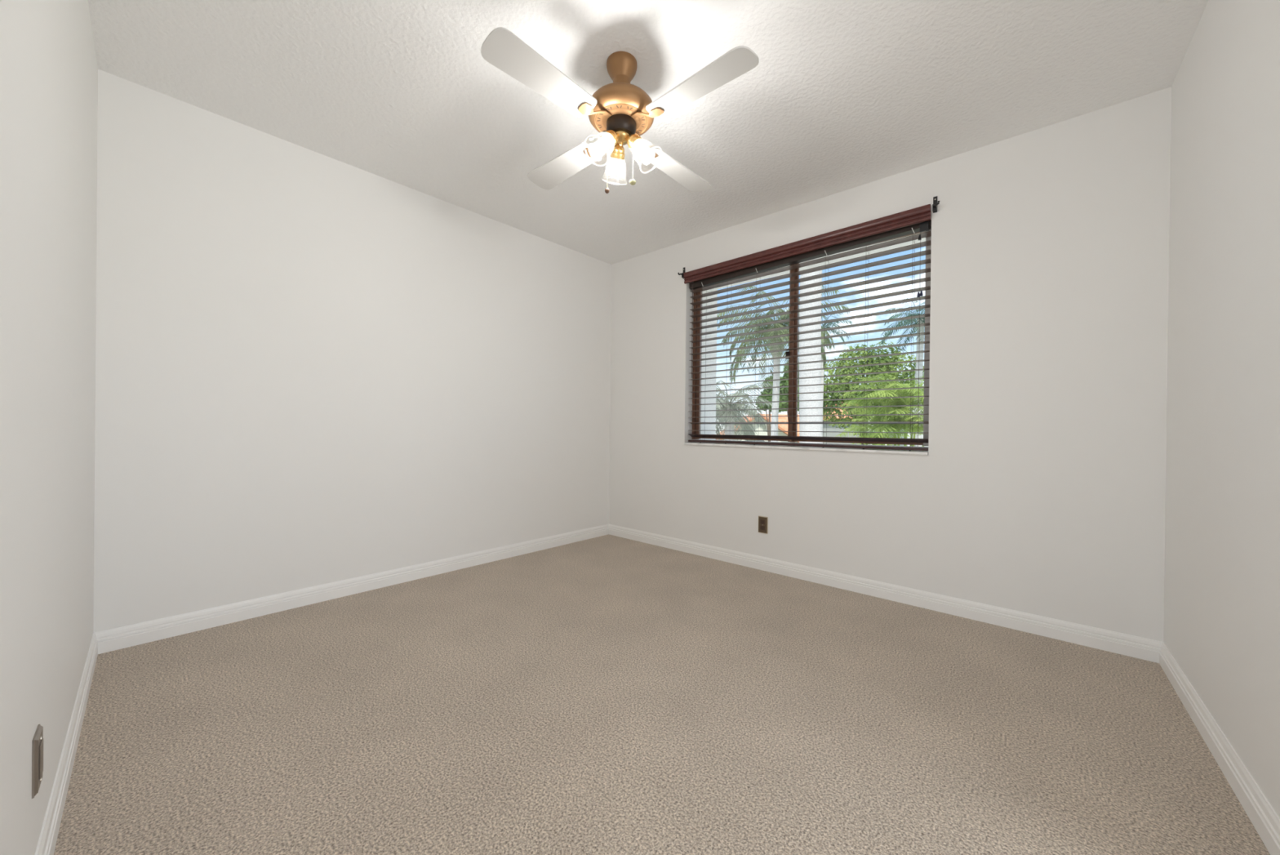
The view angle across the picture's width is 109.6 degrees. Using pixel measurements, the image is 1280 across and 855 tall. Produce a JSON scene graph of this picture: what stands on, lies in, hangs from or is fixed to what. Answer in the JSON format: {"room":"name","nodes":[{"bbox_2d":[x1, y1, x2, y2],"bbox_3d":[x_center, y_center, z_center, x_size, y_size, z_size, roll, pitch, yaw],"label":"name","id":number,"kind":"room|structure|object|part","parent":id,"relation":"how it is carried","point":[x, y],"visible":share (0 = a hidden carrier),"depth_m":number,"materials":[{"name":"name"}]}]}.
{"room":"empty bedroom","nodes":[
{"label":"empty bedroom","id":0,"kind":"room"},
{"bbox_2d":[0,0,97,854],"bbox_3d":[-1.010,-0.254,0.642,3.532,2.440,0.120,1,0,43],"label":"wall","id":1,"kind":"structure","parent":0,"point":[49,67],"depth_m":0.96,"materials":[{"name":"white paint"}]},
{"bbox_2d":[31,724,43,798],"bbox_3d":[-1.223,0.676,0.918,0.070,0.115,0.009,1,0,42],"label":"wall plate","id":2,"kind":"object","parent":1,"relation":"attached to","point":[37,740],"visible":1,"depth_m":0.90,"materials":[{"name":"grey metal"}]},
{"bbox_2d":[35,632,97,854],"bbox_3d":[-1.381,0.915,1.064,2.440,0.090,0.013,1,0,43],"label":"baseboard","id":3,"kind":"structure","parent":1,"relation":"attached to","point":[47,840],"depth_m":1.20,"materials":[{"name":"white paint"}]},
{"bbox_2d":[93,68,611,632],"bbox_3d":[-1.355,-0.265,2.982,0.120,2.440,3.100,1,0,42],"label":"wall","id":4,"kind":"structure","parent":0,"point":[313,368],"depth_m":2.42,"materials":[{"name":"white paint"}]},
{"bbox_2d":[94,524,608,653],"bbox_3d":[-1.278,0.911,2.985,0.013,0.090,2.980,1,0,42],"label":"baseboard","id":5,"kind":"structure","parent":4,"relation":"attached to","point":[113,639],"depth_m":2.42,"materials":[{"name":"white paint"}]},
{"bbox_2d":[88,0,1208,264],"bbox_3d":[-0.072,-1.563,0.493,5.600,0.200,5.420,1,0,41],"label":"ceiling","id":6,"kind":"structure","parent":0,"point":[840,95],"depth_m":1.91,"materials":[{"name":"white paint"}]},
{"bbox_2d":[480,26,759,193],"bbox_3d":[-0.076,-1.205,1.820,0.891,0.522,0.891,1,0,-3],"label":"ceiling fan","id":7,"kind":"object","parent":6,"relation":"hanging from","point":[620,110],"visible":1,"depth_m":1.70,"materials":[{"name":"white wood"}]},
{"bbox_3d":[-0.329,-1.192,1.541,0.132,0.006,0.423,-11,-8,42],"label":"blade","id":8,"kind":"part","parent":7,"relation":"part of","materials":[{"name":"white wood"}]},
{"bbox_3d":[-0.355,-1.194,2.073,0.423,0.006,0.132,1,-9,42],"label":"blade","id":9,"kind":"part","parent":7,"relation":"part of","materials":[{"name":"white wood"}]},
{"bbox_3d":[-0.140,-1.104,1.759,0.049,0.066,0.062,1,0,41],"label":"bulb","id":10,"kind":"part","parent":7,"relation":"part of","materials":[{"name":"white glass"}]},
{"bbox_3d":[-0.133,-0.955,1.820,0.019,0.020,0.019,1,0,41],"label":"knob","id":11,"kind":"part","parent":7,"relation":"part of","materials":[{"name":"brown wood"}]},
{"bbox_2d":[601,129,617,148],"bbox_3d":[-0.116,-1.144,1.782,0.059,0.074,0.071,1,0,41],"label":"bulb","id":12,"kind":"object","parent":7,"relation":"attached to","point":[610,136],"depth_m":1.76,"materials":[{"name":"white glass"}]},
{"bbox_3d":[-0.099,-1.104,1.907,0.059,0.066,0.052,1,0,41],"label":"bulb","id":13,"kind":"part","parent":7,"relation":"part of","materials":[{"name":"white glass"}]},
{"bbox_2d":[610,143,625,159],"bbox_3d":[-0.090,-1.144,1.876,0.067,0.074,0.062,1,0,41],"label":"socket","id":14,"kind":"object","parent":7,"relation":"attached to","point":[617,153],"depth_m":1.85,"materials":[{"name":"gold metal"}]},
{"bbox_3d":[-0.029,-0.990,1.820,0.027,0.021,0.027,1,0,41],"label":"knob","id":15,"kind":"part","parent":7,"relation":"part of","materials":[{"name":"gold metal"}]},
{"bbox_2d":[626,133,642,152],"bbox_3d":[-0.021,-1.143,1.808,0.069,0.074,0.061,1,0,41],"label":"bulb","id":16,"kind":"object","parent":7,"relation":"attached to","point":[634,142],"depth_m":1.79,"materials":[{"name":"white glass"}]},
{"bbox_3d":[0.010,-1.103,1.799,0.060,0.066,0.050,1,0,41],"label":"bulb","id":17,"kind":"part","parent":7,"relation":"part of","materials":[{"name":"white glass"}]},
{"bbox_3d":[0.177,-1.188,2.099,0.132,0.006,0.423,13,8,42],"label":"blade","id":18,"kind":"part","parent":7,"relation":"part of","materials":[{"name":"white wood"}]},
{"bbox_3d":[0.203,-1.186,1.567,0.423,0.006,0.132,1,9,42],"label":"blade","id":19,"kind":"part","parent":7,"relation":"part of","materials":[{"name":"white wood"}]},
{"bbox_2d":[53,533,1270,854],"bbox_3d":[-0.102,1.052,0.500,5.600,0.150,5.420,1,0,41],"label":"floor","id":20,"kind":"structure","parent":0,"point":[608,694],"depth_m":1.46,"materials":[{"name":"carpet"}]},
{"bbox_2d":[698,233,925,443],"bbox_3d":[1.793,0.793,2.670,5.800,6.000,0.340,1,0,41],"label":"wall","id":21,"kind":"structure","parent":0,"point":[704,388],"depth_m":3.77,"materials":[{"name":"white paint"}]},
{"bbox_2d":[608,86,1171,641],"bbox_3d":[1.020,-0.237,3.046,3.559,2.440,0.120,1,0,41],"label":"wall","id":22,"kind":"structure","parent":0,"point":[1039,488],"depth_m":2.29,"materials":[{"name":"white paint"}]},
{"bbox_2d":[677,266,684,278],"bbox_3d":[0.325,-1.218,3.545,0.037,0.086,0.051,1,0,41],"label":"curtain bracket","id":23,"kind":"object","parent":22,"relation":"attached to","point":[678,273],"visible":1,"depth_m":3.54,"materials":[{"name":"black metal"}]},
{"bbox_2d":[758,515,768,533],"bbox_3d":[0.845,0.670,3.105,0.070,0.115,0.010,1,0,41],"label":"wall outlet","id":24,"kind":"object","parent":22,"relation":"attached to","point":[762,521],"visible":1,"depth_m":3.10,"materials":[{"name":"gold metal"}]},
{"bbox_2d":[760,524,764,529],"bbox_3d":[0.843,0.690,3.103,0.033,0.029,0.003,1,0,41],"label":"receptacle","id":25,"kind":"object","parent":24,"relation":"attached to","point":[762,526],"depth_m":3.10,"materials":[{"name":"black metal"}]},
{"bbox_2d":[684,219,931,454],"bbox_3d":[1.024,-0.521,3.069,1.634,1.327,0.183,1,0,41],"label":"window","id":26,"kind":"structure","parent":22,"relation":"in","point":[791,427],"depth_m":3.10,"materials":[{"name":"brown metal"}]},
{"bbox_3d":[0.758,-0.536,3.359,0.790,1.261,0.024,1,0,41],"label":"sash","id":27,"kind":"part","parent":26,"relation":"part of","materials":[{"name":"clear glass"}]},
{"bbox_3d":[0.994,0.135,3.044,1.632,0.016,0.112,1,0,41],"label":"sill","id":28,"kind":"part","parent":26,"relation":"part of","materials":[{"name":"stone"}]},
{"bbox_2d":[683,203,931,450],"bbox_3d":[0.990,-0.549,3.037,1.640,1.350,0.117,1,0,41],"label":"blind","id":29,"kind":"object","parent":26,"relation":"attached to","point":[760,264],"visible":0.94,"depth_m":2.90,"materials":[{"name":"brown wood"}]},
{"bbox_3d":[0.493,-0.508,3.508,0.004,1.213,0.060,1,0,41],"label":"ladder cord","id":30,"kind":"part","parent":29,"relation":"part of","materials":[{"name":"fabric"}]},
{"bbox_3d":[0.659,-0.506,3.363,0.004,1.213,0.060,1,0,41],"label":"ladder cord","id":31,"kind":"part","parent":29,"relation":"part of","materials":[{"name":"fabric"}]},
{"bbox_3d":[0.834,-0.503,3.210,0.004,1.213,0.060,1,0,41],"label":"ladder cord","id":32,"kind":"part","parent":29,"relation":"part of","materials":[{"name":"fabric"}]},
{"bbox_3d":[1.006,0.114,3.056,1.616,0.016,0.052,1,0,41],"label":"rail","id":33,"kind":"part","parent":29,"relation":"part of","materials":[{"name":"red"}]},
{"bbox_3d":[1.193,-0.498,2.897,0.004,1.213,0.060,1,0,41],"label":"ladder cord","id":34,"kind":"part","parent":29,"relation":"part of","materials":[{"name":"fabric"}]},
{"bbox_3d":[1.372,-0.496,2.741,0.004,1.213,0.060,1,0,41],"label":"ladder cord","id":35,"kind":"part","parent":29,"relation":"part of","materials":[{"name":"fabric"}]},
{"bbox_3d":[1.556,-0.493,2.581,0.004,1.213,0.060,1,0,41],"label":"ladder cord","id":36,"kind":"part","parent":29,"relation":"part of","materials":[{"name":"fabric"}]},
{"bbox_3d":[1.562,-0.491,2.524,0.002,1.202,0.004,1,0,41],"label":"pull cord","id":37,"kind":"part","parent":29,"relation":"part of","materials":[{"name":"white fabric"}]},
{"bbox_3d":[1.358,-0.527,2.872,0.788,1.261,0.022,1,0,41],"label":"sash","id":38,"kind":"part","parent":26,"relation":"part of","materials":[{"name":"clear glass"}]},
{"bbox_2d":[608,524,1162,662],"bbox_3d":[0.963,0.937,2.999,3.319,0.090,0.013,1,0,41],"label":"baseboard","id":39,"kind":"structure","parent":22,"relation":"attached to","point":[1135,646],"depth_m":2.45,"materials":[{"name":"white paint"}]},
{"bbox_2d":[932,195,939,213],"bbox_3d":[1.599,-1.214,2.435,0.037,0.086,0.051,1,0,41],"label":"curtain bracket","id":40,"kind":"object","parent":22,"relation":"attached to","point":[935,203],"visible":1,"depth_m":2.45,"materials":[{"name":"black metal"}]},
{"bbox_3d":[1.608,-1.214,2.458,0.019,0.086,0.004,1,0,41],"label":"plate","id":41,"kind":"part","parent":40,"relation":"part of","materials":[{"name":"black metal"}]},
{"bbox_3d":[1.597,-1.193,2.433,0.037,0.036,0.047,1,0,41],"label":"arm","id":42,"kind":"part","parent":40,"relation":"part of","materials":[{"name":"black metal"}]},
{"bbox_2d":[1163,0,1279,817],"bbox_3d":[1.244,-0.229,0.656,0.120,2.440,3.191,1,0,40],"label":"wall","id":43,"kind":"structure","parent":0,"point":[1221,628],"depth_m":1.34,"materials":[{"name":"white paint"}]},
{"bbox_2d":[1159,641,1279,854],"bbox_3d":[1.730,0.950,1.350,0.013,0.090,1.490,1,0,40],"label":"baseboard","id":44,"kind":"structure","parent":43,"relation":"attached to","point":[1259,810],"depth_m":1.28,"materials":[{"name":"white paint"}]},
{"label":"outside","id":45,"kind":"structure","parent":0,"visible":0},
{"bbox_3d":[-2.762,3.754,16.515,100.000,0.200,14.500,1,0,41],"label":"ground","id":46,"kind":"structure","parent":45,"visible":0},
{"bbox_2d":[715,380,773,444],"bbox_3d":[2.017,1.302,10.007,1.855,4.861,1.901,1,0,41],"label":"fan palm","id":47,"kind":"object","parent":46,"relation":"on","point":[736,406],"visible":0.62,"depth_m":9.65,"materials":[{"name":"silver plant"}]},
{"bbox_2d":[716,283,849,445],"bbox_3d":[4.819,-0.605,15.828,4.484,8.704,4.500,1,0,41],"label":"royal palm","id":48,"kind":"object","parent":46,"relation":"on","point":[774,427],"visible":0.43,"depth_m":15.88,"materials":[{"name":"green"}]},
{"bbox_3d":[4.847,-3.058,15.822,4.484,3.797,4.500,1,0,41],"label":"crown","id":49,"kind":"part","parent":48,"relation":"part of","materials":[{"name":"green plant"}]},
{"bbox_2d":[799,270,822,447],"bbox_3d":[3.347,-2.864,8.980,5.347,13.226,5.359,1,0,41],"label":"column","id":50,"kind":"structure","parent":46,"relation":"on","point":[811,411],"depth_m":8.83,"materials":[{"name":"grey"}]},
{"bbox_2d":[829,373,924,451],"bbox_3d":[7.189,1.139,12.375,3.824,5.286,3.470,1,0,41],"label":"areca palm","id":51,"kind":"object","parent":46,"relation":"on","point":[904,401],"visible":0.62,"depth_m":12.34,"materials":[{"name":"green plant"}]},
{"bbox_3d":[6.849,1.621,12.412,0.402,4.313,0.066,1,0,-20],"label":"stem","id":52,"kind":"part","parent":51,"relation":"part of","materials":[{"name":"green plant"}]},
{"bbox_3d":[7.079,1.585,12.111,0.066,4.391,0.466,1,0,17],"label":"stem","id":53,"kind":"part","parent":51,"relation":"part of","materials":[{"name":"green plant"}]},
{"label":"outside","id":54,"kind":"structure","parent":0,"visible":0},
{"bbox_3d":[26.642,4.003,50.248,100.000,0.200,75.000,1,0,41],"label":"lawn","id":55,"kind":"structure","parent":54,"visible":0},
{"bbox_2d":[716,413,799,446],"bbox_3d":[8.650,1.360,33.646,6.650,4.760,8.100,1,0,6],"label":"house","id":56,"kind":"structure","parent":55,"relation":"on","point":[781,427],"depth_m":30.04,"materials":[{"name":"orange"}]},
{"bbox_2d":[755,375,783,441],"bbox_3d":[7.442,0.388,25.906,1.744,6.728,1.304,1,0,41],"label":"tree","id":57,"kind":"object","parent":55,"relation":"on","point":[769,391],"visible":0.28,"depth_m":25.71,"materials":[{"name":"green plant"}]},
{"bbox_2d":[768,365,799,446],"bbox_3d":[7.003,0.315,21.006,2.106,6.891,1.417,1,0,41],"label":"tree","id":58,"kind":"object","parent":55,"relation":"on","point":[783,383],"visible":0.26,"depth_m":20.79,"materials":[{"name":"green plant"}]},
{"bbox_2d":[821,312,853,443],"bbox_3d":[7.275,-0.353,18.071,2.080,8.241,2.005,1,0,-18],"label":"palm","id":59,"kind":"object","parent":55,"relation":"on","point":[834,324],"visible":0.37,"depth_m":17.91,"materials":[{"name":"green plant"}]},
{"bbox_3d":[7.341,-3.845,18.032,2.090,1.256,1.984,1,0,-4],"label":"crown","id":60,"kind":"part","parent":59,"relation":"part of","materials":[{"name":"green plant"}]},
{"bbox_2d":[822,401,866,448],"bbox_3d":[18.472,0.663,42.770,5.100,6.330,5.200,1,0,20],"label":"house","id":61,"kind":"structure","parent":55,"relation":"on","point":[830,428],"depth_m":40.70,"materials":[{"name":"grey"}]},
{"bbox_2d":[798,341,924,448],"bbox_3d":[12.157,-0.489,24.875,7.289,8.601,4.179,1,0,41],"label":"shade tree","id":62,"kind":"object","parent":55,"relation":"on","point":[886,367],"visible":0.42,"depth_m":24.34,"materials":[{"name":"green plant"}]},
{"bbox_2d":[844,414,909,449],"bbox_3d":[9.084,1.633,17.438,2.233,4.312,2.096,1,0,41],"label":"areca palm","id":63,"kind":"object","parent":55,"relation":"on","point":[858,419],"visible":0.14,"depth_m":17.42,"materials":[{"name":"green plant"}]},
{"bbox_2d":[880,297,924,446],"bbox_3d":[12.391,-0.880,19.974,3.083,9.406,3.658,1,0,4],"label":"coconut palm","id":64,"kind":"object","parent":55,"relation":"on","point":[920,347],"visible":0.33,"depth_m":19.93,"materials":[{"name":"green plant"}]},
{"bbox_3d":[12.431,-4.380,19.965,3.083,2.406,3.658,1,0,4],"label":"crown","id":65,"kind":"part","parent":64,"relation":"part of","materials":[{"name":"green plant"}]},
{"bbox_2d":[888,409,926,451],"bbox_3d":[24.485,0.755,39.816,3.600,6.300,6.400,1,0,15],"label":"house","id":66,"kind":"structure","parent":55,"relation":"on","point":[902,437],"depth_m":38.35,"materials":[{"name":"white"}]}
]}

